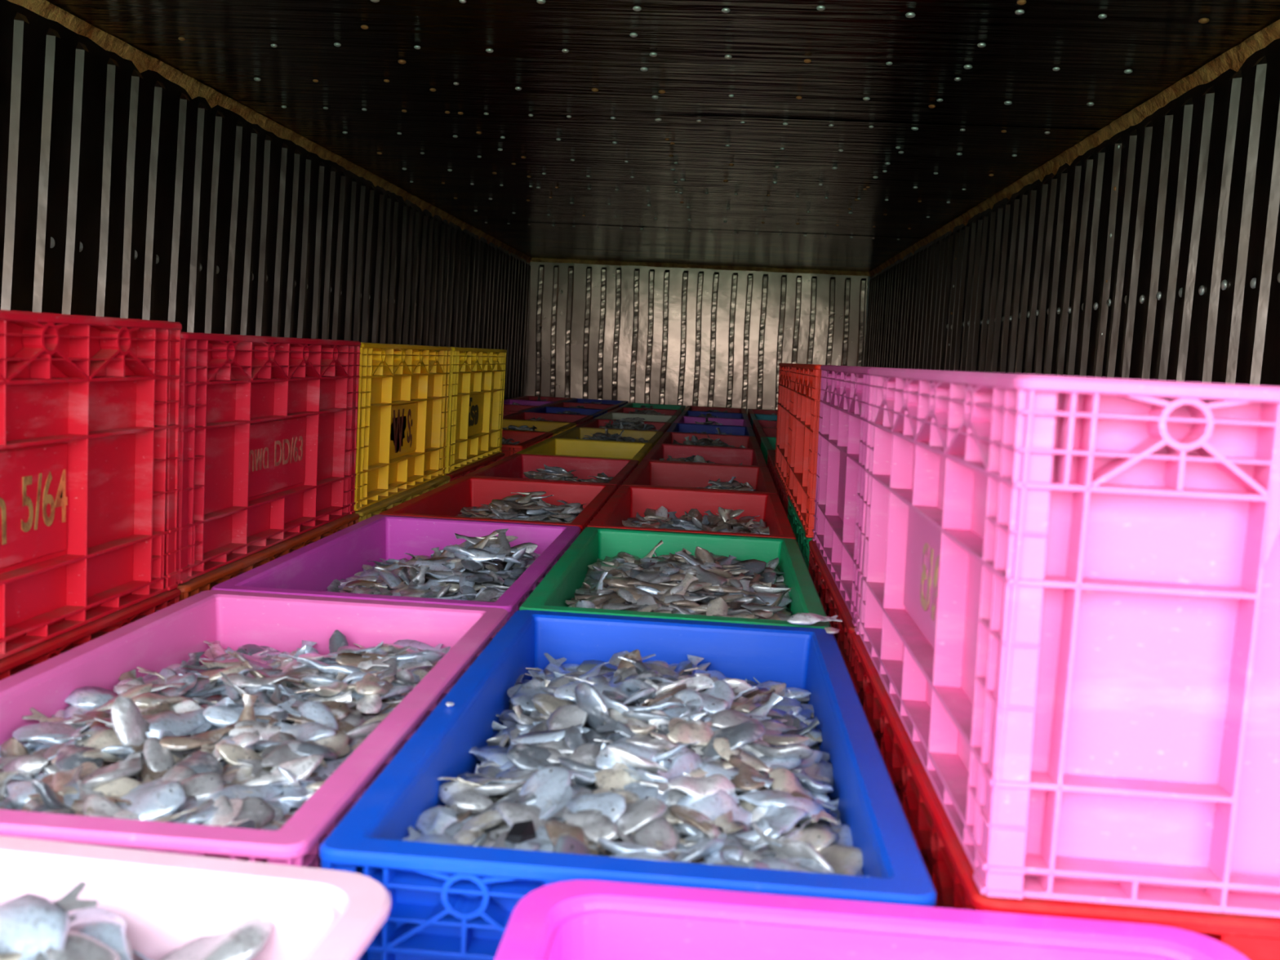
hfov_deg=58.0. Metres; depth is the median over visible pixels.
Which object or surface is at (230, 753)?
fish
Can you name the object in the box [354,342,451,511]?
crate
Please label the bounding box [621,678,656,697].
fish
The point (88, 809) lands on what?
fish
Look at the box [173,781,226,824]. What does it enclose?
fish
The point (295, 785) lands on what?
fish
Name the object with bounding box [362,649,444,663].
fish
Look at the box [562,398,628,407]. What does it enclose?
crate
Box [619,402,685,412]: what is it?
crate
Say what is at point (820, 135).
ceiling
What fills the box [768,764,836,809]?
fish
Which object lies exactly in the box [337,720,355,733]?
fish
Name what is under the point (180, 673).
fish
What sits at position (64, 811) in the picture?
fish
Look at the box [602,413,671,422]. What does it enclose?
tub
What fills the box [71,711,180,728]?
fish
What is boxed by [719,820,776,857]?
fish
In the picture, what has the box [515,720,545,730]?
fish
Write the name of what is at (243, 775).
fish
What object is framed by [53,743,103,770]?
fish
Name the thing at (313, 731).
fish
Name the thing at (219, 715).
fish
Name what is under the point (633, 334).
wall
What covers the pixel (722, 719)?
fish
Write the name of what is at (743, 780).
fish
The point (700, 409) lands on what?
tub
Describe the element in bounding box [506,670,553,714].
fish
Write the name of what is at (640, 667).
fish
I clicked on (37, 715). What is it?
fish
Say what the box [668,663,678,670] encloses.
fish
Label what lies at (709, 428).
tub
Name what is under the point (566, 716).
fish
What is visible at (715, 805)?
fish
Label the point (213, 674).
fish
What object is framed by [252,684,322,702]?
fish
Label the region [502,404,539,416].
crate
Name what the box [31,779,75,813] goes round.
fish
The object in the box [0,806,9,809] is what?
fish
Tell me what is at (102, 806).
fish
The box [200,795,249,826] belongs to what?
fish
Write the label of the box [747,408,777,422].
crate
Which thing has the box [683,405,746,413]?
crate
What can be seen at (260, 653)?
fish
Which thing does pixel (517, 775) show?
fish
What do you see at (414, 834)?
fish
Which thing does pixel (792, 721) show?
fish
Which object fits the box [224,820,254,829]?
fish
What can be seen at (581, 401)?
tub
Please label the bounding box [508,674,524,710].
fish
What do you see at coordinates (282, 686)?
fish
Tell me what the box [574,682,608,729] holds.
fish
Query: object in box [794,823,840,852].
fish
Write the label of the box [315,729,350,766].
fish
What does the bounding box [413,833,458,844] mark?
fish
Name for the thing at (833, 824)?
fish
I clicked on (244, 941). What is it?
fish
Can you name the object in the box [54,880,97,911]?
fish
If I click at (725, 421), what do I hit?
tub
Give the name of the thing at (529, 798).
fish
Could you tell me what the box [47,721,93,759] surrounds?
fish
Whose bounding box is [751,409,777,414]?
tub
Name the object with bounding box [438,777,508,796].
fish
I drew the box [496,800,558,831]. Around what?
fish
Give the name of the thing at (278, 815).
fish
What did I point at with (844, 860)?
fish
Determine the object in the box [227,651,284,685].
fish
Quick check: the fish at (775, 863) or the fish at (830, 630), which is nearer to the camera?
the fish at (775, 863)
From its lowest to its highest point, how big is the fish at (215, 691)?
0.018 m
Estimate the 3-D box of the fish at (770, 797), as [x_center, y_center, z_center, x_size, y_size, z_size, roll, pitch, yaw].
[0.090,0.226,0.819,0.086,0.017,0.046,6,7,27]
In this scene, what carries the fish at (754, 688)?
on the fish at (480, 569)
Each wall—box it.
[0,0,530,399]
[524,261,870,415]
[863,38,1279,386]
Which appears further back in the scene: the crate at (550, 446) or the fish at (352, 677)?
the crate at (550, 446)
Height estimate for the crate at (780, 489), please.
0.279 m
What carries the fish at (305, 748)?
on the fish at (480, 569)
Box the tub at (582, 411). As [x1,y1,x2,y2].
[530,408,599,414]
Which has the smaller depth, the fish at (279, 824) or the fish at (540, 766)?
the fish at (279, 824)
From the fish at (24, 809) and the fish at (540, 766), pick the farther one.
the fish at (540, 766)
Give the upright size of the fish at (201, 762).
0.025 m
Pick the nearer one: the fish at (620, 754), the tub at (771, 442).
the fish at (620, 754)
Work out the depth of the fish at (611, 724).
0.90 m
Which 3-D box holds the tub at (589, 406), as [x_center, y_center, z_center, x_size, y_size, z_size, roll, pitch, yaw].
[-0.318,-0.263,6.259,0.301,0.271,0.584,3,6,4]
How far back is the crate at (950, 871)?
0.70 m
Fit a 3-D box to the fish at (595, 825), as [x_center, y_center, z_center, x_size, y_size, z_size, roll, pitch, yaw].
[-0.035,0.222,0.747,0.055,0.012,0.023,8,8,40]
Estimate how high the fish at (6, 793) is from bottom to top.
0.018 m
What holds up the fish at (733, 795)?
on the fish at (715, 805)
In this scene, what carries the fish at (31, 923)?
on the fish at (480, 569)
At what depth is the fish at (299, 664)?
1.10 m
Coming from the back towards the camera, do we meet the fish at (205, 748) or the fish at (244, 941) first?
the fish at (205, 748)
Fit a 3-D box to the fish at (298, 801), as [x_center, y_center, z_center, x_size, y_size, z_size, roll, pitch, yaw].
[-0.235,0.220,0.807,0.066,0.030,0.022,2,6,-4]
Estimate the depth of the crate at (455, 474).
2.79 m
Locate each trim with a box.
[7,0,531,263]
[530,257,870,275]
[868,19,1279,277]
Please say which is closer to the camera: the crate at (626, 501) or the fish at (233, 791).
the fish at (233, 791)
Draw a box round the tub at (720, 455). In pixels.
[652,446,757,465]
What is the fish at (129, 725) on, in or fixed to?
on the fish at (211, 737)
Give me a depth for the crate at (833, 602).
1.47 m
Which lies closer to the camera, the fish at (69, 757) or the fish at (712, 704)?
the fish at (69, 757)
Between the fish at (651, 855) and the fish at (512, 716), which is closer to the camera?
the fish at (651, 855)
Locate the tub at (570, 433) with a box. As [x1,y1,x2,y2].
[562,429,655,440]
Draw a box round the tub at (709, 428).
[673,424,748,435]
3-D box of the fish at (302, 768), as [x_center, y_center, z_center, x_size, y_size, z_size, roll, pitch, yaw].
[-0.264,0.211,0.828,0.074,0.018,0.030,-2,8,-35]
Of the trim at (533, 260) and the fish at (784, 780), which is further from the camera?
the trim at (533, 260)
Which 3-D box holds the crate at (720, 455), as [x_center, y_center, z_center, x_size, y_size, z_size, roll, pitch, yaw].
[0.191,0.061,3.452,0.342,0.279,0.625,3,6,4]
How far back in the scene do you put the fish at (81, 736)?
0.86 m
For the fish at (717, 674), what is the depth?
1.17 m
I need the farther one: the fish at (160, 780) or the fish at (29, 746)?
the fish at (29, 746)
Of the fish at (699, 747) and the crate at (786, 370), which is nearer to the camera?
the fish at (699, 747)
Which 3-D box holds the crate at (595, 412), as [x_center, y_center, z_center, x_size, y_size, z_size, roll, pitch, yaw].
[-0.364,-0.200,5.634,0.342,0.279,0.625,3,6,4]
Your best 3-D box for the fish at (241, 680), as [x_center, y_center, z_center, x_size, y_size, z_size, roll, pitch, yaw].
[-0.333,0.178,1.024,0.076,0.015,0.031,3,6,-1]
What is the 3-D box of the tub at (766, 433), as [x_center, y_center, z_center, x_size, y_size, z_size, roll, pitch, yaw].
[0.643,-0.046,4.678,0.301,0.271,0.584,3,6,4]
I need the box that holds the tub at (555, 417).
[506,413,586,422]
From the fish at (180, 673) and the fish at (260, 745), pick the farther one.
the fish at (180, 673)
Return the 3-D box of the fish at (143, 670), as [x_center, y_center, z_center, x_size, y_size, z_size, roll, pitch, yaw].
[-0.412,0.182,1.036,0.072,0.032,0.042,-2,8,-39]
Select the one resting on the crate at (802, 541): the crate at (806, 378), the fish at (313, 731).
the crate at (806, 378)
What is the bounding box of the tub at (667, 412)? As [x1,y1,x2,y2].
[616,408,675,415]
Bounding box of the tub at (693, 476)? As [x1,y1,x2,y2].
[635,463,765,491]
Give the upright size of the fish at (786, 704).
0.014 m
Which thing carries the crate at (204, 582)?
on the floor
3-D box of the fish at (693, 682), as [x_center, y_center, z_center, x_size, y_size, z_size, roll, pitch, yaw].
[0.048,0.187,1.033,0.085,0.034,0.035,0,7,-26]
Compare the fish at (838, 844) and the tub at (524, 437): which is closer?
the fish at (838, 844)
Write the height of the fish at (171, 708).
0.020 m
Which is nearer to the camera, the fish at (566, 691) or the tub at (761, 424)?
the fish at (566, 691)
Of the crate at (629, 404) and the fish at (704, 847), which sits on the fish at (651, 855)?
the fish at (704, 847)
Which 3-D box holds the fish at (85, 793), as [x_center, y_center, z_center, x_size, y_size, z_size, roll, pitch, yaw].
[-0.376,0.215,0.778,0.021,0.026,0.065,-3,9,-45]
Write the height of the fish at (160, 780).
0.015 m
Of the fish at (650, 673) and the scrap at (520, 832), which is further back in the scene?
the fish at (650, 673)
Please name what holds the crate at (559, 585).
on the floor
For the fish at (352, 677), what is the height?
0.016 m
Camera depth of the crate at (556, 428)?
4.65 m
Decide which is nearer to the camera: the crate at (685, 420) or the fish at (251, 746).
the fish at (251, 746)
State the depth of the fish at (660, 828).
0.74 m
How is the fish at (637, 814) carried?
on the fish at (480, 569)
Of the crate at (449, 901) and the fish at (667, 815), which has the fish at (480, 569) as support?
the fish at (667, 815)
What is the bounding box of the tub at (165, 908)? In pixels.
[0,863,340,959]
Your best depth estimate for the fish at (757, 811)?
0.80 m
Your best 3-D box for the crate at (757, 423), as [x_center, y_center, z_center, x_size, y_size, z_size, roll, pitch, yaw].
[0.690,-0.113,5.303,0.342,0.279,0.625,3,6,4]
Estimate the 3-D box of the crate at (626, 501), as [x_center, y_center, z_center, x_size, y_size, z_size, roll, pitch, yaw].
[0.099,0.191,2.203,0.342,0.279,0.625,3,6,4]
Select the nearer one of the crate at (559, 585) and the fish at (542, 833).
the fish at (542, 833)
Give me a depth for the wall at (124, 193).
2.67 m
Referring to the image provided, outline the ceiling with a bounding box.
[46,0,1279,271]
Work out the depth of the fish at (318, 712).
0.95 m
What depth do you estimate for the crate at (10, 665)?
1.09 m
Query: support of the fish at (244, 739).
on the fish at (201, 762)
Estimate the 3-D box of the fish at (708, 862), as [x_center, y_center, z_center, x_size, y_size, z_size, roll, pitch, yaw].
[0.073,0.243,0.710,0.072,0.014,0.034,3,6,1]
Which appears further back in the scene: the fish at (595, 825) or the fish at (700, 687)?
the fish at (700, 687)
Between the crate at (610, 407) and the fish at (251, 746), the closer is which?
the fish at (251, 746)
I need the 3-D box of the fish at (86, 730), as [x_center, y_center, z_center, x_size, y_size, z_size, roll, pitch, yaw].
[-0.447,0.205,0.907,0.041,0.019,0.084,5,7,20]
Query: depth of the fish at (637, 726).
0.92 m
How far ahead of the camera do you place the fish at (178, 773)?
0.80 m
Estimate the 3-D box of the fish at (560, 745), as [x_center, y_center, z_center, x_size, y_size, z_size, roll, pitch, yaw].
[-0.062,0.211,0.899,0.080,0.017,0.044,4,6,7]
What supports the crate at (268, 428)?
on the crate at (204, 582)
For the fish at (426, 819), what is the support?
on the fish
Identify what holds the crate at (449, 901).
on the floor
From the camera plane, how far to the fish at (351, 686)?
1.04 m
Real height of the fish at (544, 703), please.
0.023 m
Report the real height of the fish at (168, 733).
0.015 m
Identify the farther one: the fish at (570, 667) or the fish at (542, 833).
the fish at (570, 667)
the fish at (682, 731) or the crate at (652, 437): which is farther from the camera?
the crate at (652, 437)
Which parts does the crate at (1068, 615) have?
handle plate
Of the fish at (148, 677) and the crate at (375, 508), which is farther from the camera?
the crate at (375, 508)
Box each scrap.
[445,702,453,706]
[504,819,536,843]
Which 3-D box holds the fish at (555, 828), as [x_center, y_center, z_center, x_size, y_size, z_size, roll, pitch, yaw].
[-0.039,0.230,0.721,0.030,0.017,0.066,-1,7,-31]
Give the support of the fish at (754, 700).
on the fish at (480, 569)
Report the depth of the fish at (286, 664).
1.12 m
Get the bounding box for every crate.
[0,309,182,659]
[0,587,180,680]
[0,590,507,868]
[0,835,391,959]
[175,332,360,584]
[177,512,359,601]
[211,514,580,622]
[320,609,936,959]
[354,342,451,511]
[355,475,450,522]
[378,476,616,533]
[444,346,506,473]
[445,452,504,481]
[463,453,639,491]
[494,880,1248,959]
[501,430,552,457]
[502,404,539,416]
[502,411,593,426]
[502,418,576,435]
[503,399,557,406]
[509,395,572,402]
[516,438,653,463]
[519,526,831,629]
[523,406,608,417]
[542,401,618,412]
[550,426,663,447]
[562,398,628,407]
[575,418,671,434]
[586,485,795,539]
[593,412,677,424]
[608,407,681,417]
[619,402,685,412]
[621,460,777,493]
[641,444,767,466]
[656,431,760,448]
[666,422,755,436]
[673,415,751,426]
[680,410,748,419]
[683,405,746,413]
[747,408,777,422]
[750,413,777,428]
[752,419,777,438]
[756,426,776,448]
[760,436,776,466]
[767,449,776,485]
[773,362,793,492]
[775,468,788,516]
[786,363,822,537]
[787,495,812,570]
[808,540,855,675]
[812,364,871,626]
[850,631,1279,959]
[854,367,1279,917]
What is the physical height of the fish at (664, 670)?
0.018 m
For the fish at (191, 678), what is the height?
0.022 m
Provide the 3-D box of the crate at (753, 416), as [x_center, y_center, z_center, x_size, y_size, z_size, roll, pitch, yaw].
[0.736,-0.178,5.928,0.342,0.279,0.625,3,6,4]
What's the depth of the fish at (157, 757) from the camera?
0.84 m
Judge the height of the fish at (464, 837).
0.010 m
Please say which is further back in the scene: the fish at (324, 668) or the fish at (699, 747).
the fish at (324, 668)
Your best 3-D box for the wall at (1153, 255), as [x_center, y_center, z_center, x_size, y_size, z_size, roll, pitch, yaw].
[1.126,-0.321,3.436,0.065,1.238,7.452,3,6,4]
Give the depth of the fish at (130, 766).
0.80 m
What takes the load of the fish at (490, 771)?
on the fish at (480, 569)
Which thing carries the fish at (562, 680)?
on the fish at (480, 569)
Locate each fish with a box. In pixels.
[0,396,853,959]
[0,742,44,757]
[0,755,20,768]
[0,768,18,798]
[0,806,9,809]
[0,893,70,959]
[5,781,38,810]
[12,721,76,746]
[14,786,84,815]
[22,707,80,727]
[27,761,101,804]
[31,724,91,754]
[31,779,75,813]
[31,803,74,814]
[33,728,122,753]
[34,930,120,959]
[35,741,69,771]
[42,808,70,814]
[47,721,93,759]
[51,709,65,717]
[51,748,124,764]
[53,727,110,740]
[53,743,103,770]
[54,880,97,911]
[62,705,99,718]
[67,906,132,959]
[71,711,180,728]
[71,764,105,812]
[79,750,143,788]
[82,795,123,817]
[86,806,93,816]
[92,776,144,796]
[107,700,171,718]
[110,696,150,746]
[113,808,140,820]
[115,780,186,821]
[125,741,168,781]
[130,693,217,707]
[137,666,186,692]
[140,777,164,783]
[142,660,203,681]
[143,735,182,771]
[146,708,212,736]
[153,807,197,822]
[156,671,197,696]
[157,675,177,684]
[159,721,253,751]
[160,915,272,959]
[162,730,203,737]
[162,753,213,782]
[168,795,199,824]
[169,698,190,711]
[172,699,222,728]
[173,742,218,766]
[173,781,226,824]
[174,751,222,775]
[176,671,208,677]
[178,772,222,800]
[182,685,228,697]
[191,697,257,706]
[196,663,245,682]
[200,649,267,666]
[200,702,217,708]
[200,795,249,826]
[202,697,301,727]
[203,640,226,658]
[207,783,289,800]
[213,653,245,659]
[213,732,260,759]
[215,742,273,771]
[220,735,254,750]
[221,672,309,688]
[222,755,259,787]
[223,651,286,661]
[224,656,267,663]
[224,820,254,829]
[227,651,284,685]
[230,797,275,829]
[236,644,279,654]
[236,740,315,777]
[241,755,323,787]
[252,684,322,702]
[253,740,280,751]
[255,700,351,725]
[257,698,297,709]
[257,719,336,741]
[260,824,278,830]
[265,777,318,816]
[266,662,280,668]
[268,768,321,789]
[268,789,316,811]
[270,820,285,829]
[271,650,298,687]
[271,805,283,821]
[278,653,364,675]
[279,684,305,702]
[280,739,337,759]
[292,662,311,668]
[293,700,338,730]
[294,681,348,697]
[304,682,355,692]
[305,780,325,790]
[306,675,386,697]
[311,656,390,676]
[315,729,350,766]
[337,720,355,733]
[342,671,382,683]
[350,737,365,750]
[354,668,393,695]
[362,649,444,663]
[366,668,395,682]
[368,644,411,677]
[402,826,457,841]
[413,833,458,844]
[414,804,463,835]
[435,644,446,661]
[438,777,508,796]
[438,780,493,813]
[452,829,484,844]
[455,809,505,841]
[457,772,488,780]
[457,791,537,831]
[457,831,497,847]
[464,764,504,777]
[491,830,509,848]
[496,711,539,724]
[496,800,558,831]
[497,768,535,794]
[499,760,514,769]
[503,765,537,780]
[504,825,554,852]
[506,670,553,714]
[506,724,535,739]
[506,742,561,770]
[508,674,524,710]
[509,739,573,755]
[512,764,546,770]
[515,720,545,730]
[515,832,552,850]
[518,764,572,819]
[530,671,611,687]
[530,693,573,716]
[536,653,568,675]
[542,704,587,730]
[544,820,599,855]
[551,805,617,843]
[552,835,591,855]
[554,680,638,704]
[555,791,626,822]
[563,663,579,671]
[567,742,600,785]
[570,769,596,784]
[570,780,592,796]
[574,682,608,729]
[589,761,639,790]
[591,787,685,846]
[593,682,635,702]
[594,738,666,752]
[595,711,691,748]
[595,737,693,770]
[596,796,667,855]
[597,691,629,713]
[597,837,693,854]
[604,708,656,734]
[607,746,691,777]
[608,653,655,678]
[609,851,674,862]
[613,662,652,682]
[617,656,678,681]
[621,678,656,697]
[622,768,669,788]
[623,782,665,804]
[624,668,662,702]
[626,734,703,755]
[630,815,680,853]
[636,695,707,720]
[639,773,735,797]
[640,684,687,706]
[648,662,679,676]
[648,709,702,752]
[650,717,715,750]
[655,675,737,694]
[662,806,715,824]
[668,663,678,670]
[668,804,716,838]
[673,688,711,722]
[673,837,724,862]
[675,666,699,675]
[675,789,752,836]
[684,692,729,715]
[684,829,742,859]
[693,669,757,687]
[693,676,719,690]
[695,728,762,751]
[698,720,765,759]
[701,755,723,762]
[701,860,713,864]
[702,680,734,709]
[702,832,748,867]
[703,709,761,728]
[712,846,744,865]
[713,737,773,773]
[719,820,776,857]
[728,749,764,791]
[728,791,740,805]
[729,688,775,709]
[733,686,757,701]
[734,702,805,723]
[737,789,825,820]
[739,764,830,793]
[741,712,771,719]
[746,741,813,759]
[747,805,808,849]
[748,858,771,869]
[749,805,768,822]
[751,823,835,874]
[757,786,814,801]
[758,857,869,876]
[764,718,797,746]
[766,687,803,715]
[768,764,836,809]
[769,767,840,824]
[777,713,799,734]
[779,826,804,841]
[785,687,809,702]
[786,613,842,624]
[792,772,833,792]
[793,750,822,770]
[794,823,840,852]
[818,844,863,875]
[820,751,830,761]
[820,805,837,821]
[824,626,839,634]
[828,843,846,846]
[830,822,848,826]
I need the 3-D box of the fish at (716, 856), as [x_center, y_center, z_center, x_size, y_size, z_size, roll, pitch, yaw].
[0.052,0.242,0.697,0.035,0.026,0.085,2,6,-4]
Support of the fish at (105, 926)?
on the fish at (480, 569)
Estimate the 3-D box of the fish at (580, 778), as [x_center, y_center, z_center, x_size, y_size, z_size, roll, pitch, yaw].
[-0.047,0.211,0.827,0.033,0.025,0.072,5,7,24]
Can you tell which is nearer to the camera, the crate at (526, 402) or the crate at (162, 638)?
the crate at (162, 638)
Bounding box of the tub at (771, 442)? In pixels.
[768,439,776,448]
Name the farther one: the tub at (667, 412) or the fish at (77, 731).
the tub at (667, 412)
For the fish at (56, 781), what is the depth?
0.79 m
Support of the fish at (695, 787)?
on the fish at (480, 569)
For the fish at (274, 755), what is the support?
on the fish at (339, 742)
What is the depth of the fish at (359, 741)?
0.92 m
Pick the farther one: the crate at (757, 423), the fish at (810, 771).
the crate at (757, 423)
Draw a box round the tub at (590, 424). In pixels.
[584,420,664,430]
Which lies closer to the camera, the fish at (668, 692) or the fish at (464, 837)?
the fish at (464, 837)
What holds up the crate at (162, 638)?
on the floor
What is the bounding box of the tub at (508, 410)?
[502,405,529,416]
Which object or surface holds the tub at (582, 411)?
in the crate at (595, 412)
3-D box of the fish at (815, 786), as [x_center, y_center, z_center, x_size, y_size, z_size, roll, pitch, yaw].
[0.122,0.228,0.878,0.060,0.015,0.027,9,9,44]
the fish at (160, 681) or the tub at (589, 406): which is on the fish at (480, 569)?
the fish at (160, 681)
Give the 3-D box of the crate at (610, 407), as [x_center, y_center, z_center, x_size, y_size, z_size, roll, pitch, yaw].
[-0.318,-0.265,6.259,0.342,0.279,0.625,3,6,4]
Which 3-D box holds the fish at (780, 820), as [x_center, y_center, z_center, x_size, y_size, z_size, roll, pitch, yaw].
[0.090,0.231,0.773,0.038,0.017,0.079,6,7,25]
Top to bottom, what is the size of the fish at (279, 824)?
0.016 m
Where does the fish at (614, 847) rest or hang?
on the fish at (480, 569)
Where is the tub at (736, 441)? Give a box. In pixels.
[665,434,752,448]
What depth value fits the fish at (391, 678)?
1.09 m
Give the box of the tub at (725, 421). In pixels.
[680,417,745,426]
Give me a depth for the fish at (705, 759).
0.88 m
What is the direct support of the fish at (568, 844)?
on the fish at (480, 569)
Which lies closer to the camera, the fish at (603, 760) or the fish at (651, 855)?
the fish at (651, 855)
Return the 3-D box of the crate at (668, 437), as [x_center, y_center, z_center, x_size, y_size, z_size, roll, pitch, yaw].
[0.237,-0.004,4.077,0.342,0.279,0.625,3,6,4]
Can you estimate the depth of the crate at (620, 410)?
6.24 m
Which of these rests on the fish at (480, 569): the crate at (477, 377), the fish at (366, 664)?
the fish at (366, 664)
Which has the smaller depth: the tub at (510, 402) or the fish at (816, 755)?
the fish at (816, 755)
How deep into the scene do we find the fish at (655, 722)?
0.93 m
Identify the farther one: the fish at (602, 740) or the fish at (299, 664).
the fish at (299, 664)
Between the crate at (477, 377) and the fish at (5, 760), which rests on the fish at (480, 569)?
the fish at (5, 760)
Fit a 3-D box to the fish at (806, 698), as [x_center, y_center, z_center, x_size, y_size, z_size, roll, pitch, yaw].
[0.144,0.220,1.193,0.040,0.021,0.081,-2,8,-39]
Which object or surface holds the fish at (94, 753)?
on the fish at (480, 569)
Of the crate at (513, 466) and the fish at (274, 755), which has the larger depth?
the crate at (513, 466)
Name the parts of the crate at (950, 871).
handle plate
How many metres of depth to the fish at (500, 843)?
0.73 m
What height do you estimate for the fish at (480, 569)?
0.152 m
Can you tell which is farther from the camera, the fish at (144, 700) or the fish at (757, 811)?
the fish at (144, 700)
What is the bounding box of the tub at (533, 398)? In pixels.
[519,396,563,401]
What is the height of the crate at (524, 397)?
0.279 m
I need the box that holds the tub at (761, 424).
[758,421,777,427]
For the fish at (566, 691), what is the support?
on the fish at (618, 688)
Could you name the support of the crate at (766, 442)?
on the floor
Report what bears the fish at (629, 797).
on the fish at (660, 828)
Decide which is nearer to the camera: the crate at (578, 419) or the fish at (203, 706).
the fish at (203, 706)
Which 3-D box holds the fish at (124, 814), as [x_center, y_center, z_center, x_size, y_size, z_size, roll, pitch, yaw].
[-0.325,0.228,0.753,0.085,0.027,0.034,-2,8,-37]
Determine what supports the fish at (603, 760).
on the fish at (480, 569)
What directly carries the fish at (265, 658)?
on the fish at (480, 569)
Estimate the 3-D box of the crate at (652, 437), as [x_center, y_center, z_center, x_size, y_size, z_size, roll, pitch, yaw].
[-0.111,-0.023,4.101,0.342,0.279,0.625,3,6,4]
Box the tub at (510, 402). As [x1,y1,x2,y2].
[503,400,549,405]
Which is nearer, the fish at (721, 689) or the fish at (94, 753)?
the fish at (94, 753)
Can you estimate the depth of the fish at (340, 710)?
0.96 m
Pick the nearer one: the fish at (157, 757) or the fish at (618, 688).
the fish at (157, 757)
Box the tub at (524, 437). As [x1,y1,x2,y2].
[501,431,541,456]
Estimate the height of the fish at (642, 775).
0.026 m
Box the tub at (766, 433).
[763,429,776,436]
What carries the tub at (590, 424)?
in the crate at (593, 423)
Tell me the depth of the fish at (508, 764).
0.88 m
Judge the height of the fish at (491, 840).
0.013 m
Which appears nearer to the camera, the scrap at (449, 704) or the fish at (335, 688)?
the scrap at (449, 704)
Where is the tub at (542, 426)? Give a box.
[502,421,565,431]
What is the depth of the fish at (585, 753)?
0.86 m
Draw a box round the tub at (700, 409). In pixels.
[688,407,741,413]
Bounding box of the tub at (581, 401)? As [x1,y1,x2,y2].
[567,399,622,404]
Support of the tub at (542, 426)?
in the crate at (556, 428)
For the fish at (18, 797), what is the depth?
0.78 m
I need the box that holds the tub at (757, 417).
[755,415,777,420]
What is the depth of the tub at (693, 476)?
3.10 m
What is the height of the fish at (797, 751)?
0.020 m
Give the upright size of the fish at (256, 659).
0.018 m
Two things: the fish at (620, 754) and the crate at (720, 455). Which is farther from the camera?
the crate at (720, 455)
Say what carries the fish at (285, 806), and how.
on the fish at (480, 569)
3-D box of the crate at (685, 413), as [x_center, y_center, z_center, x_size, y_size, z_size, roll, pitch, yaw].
[0.376,-0.198,5.952,0.342,0.279,0.625,3,6,4]
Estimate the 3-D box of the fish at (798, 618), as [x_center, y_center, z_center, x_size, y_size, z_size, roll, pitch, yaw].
[0.186,0.148,1.235,0.059,0.011,0.026,2,6,-11]
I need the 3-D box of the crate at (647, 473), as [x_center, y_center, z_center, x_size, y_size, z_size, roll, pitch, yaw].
[0.145,0.126,2.827,0.342,0.279,0.625,3,6,4]
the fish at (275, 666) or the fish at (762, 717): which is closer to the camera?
the fish at (762, 717)
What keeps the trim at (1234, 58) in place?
attached to the wall at (1153, 255)
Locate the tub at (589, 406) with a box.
[551,403,612,408]
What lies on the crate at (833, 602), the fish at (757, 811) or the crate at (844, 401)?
the crate at (844, 401)
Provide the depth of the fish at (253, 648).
1.21 m
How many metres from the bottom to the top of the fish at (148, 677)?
0.017 m
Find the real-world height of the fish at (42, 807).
0.024 m
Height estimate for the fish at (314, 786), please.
0.029 m
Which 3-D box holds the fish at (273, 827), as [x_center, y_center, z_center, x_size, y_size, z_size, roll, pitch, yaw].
[-0.236,0.231,0.754,0.026,0.012,0.064,6,7,29]
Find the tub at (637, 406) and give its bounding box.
[626,404,680,409]
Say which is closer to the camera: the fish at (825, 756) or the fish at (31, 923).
the fish at (31, 923)
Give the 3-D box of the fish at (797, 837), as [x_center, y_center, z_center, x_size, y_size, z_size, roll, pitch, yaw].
[0.107,0.244,0.770,0.028,0.016,0.056,0,7,-27]
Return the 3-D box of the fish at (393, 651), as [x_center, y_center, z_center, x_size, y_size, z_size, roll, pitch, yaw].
[-0.253,0.181,1.117,0.042,0.025,0.084,3,6,5]
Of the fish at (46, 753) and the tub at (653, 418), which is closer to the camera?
the fish at (46, 753)
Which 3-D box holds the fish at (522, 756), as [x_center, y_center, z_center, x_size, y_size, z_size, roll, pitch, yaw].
[-0.066,0.211,0.881,0.080,0.019,0.038,-2,8,-40]
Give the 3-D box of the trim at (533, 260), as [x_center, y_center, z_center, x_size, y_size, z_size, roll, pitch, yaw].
[0.359,-1.310,7.087,2.097,0.026,0.018,3,6,4]
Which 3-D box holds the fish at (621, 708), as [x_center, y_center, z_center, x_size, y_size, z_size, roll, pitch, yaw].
[-0.015,0.195,0.951,0.077,0.040,0.022,6,7,28]
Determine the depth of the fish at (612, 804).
0.76 m
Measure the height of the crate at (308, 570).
0.279 m
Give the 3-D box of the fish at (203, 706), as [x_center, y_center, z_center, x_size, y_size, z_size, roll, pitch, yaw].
[-0.364,0.193,0.967,0.026,0.018,0.069,1,6,-19]
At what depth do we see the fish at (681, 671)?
1.13 m
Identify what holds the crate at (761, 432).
on the floor

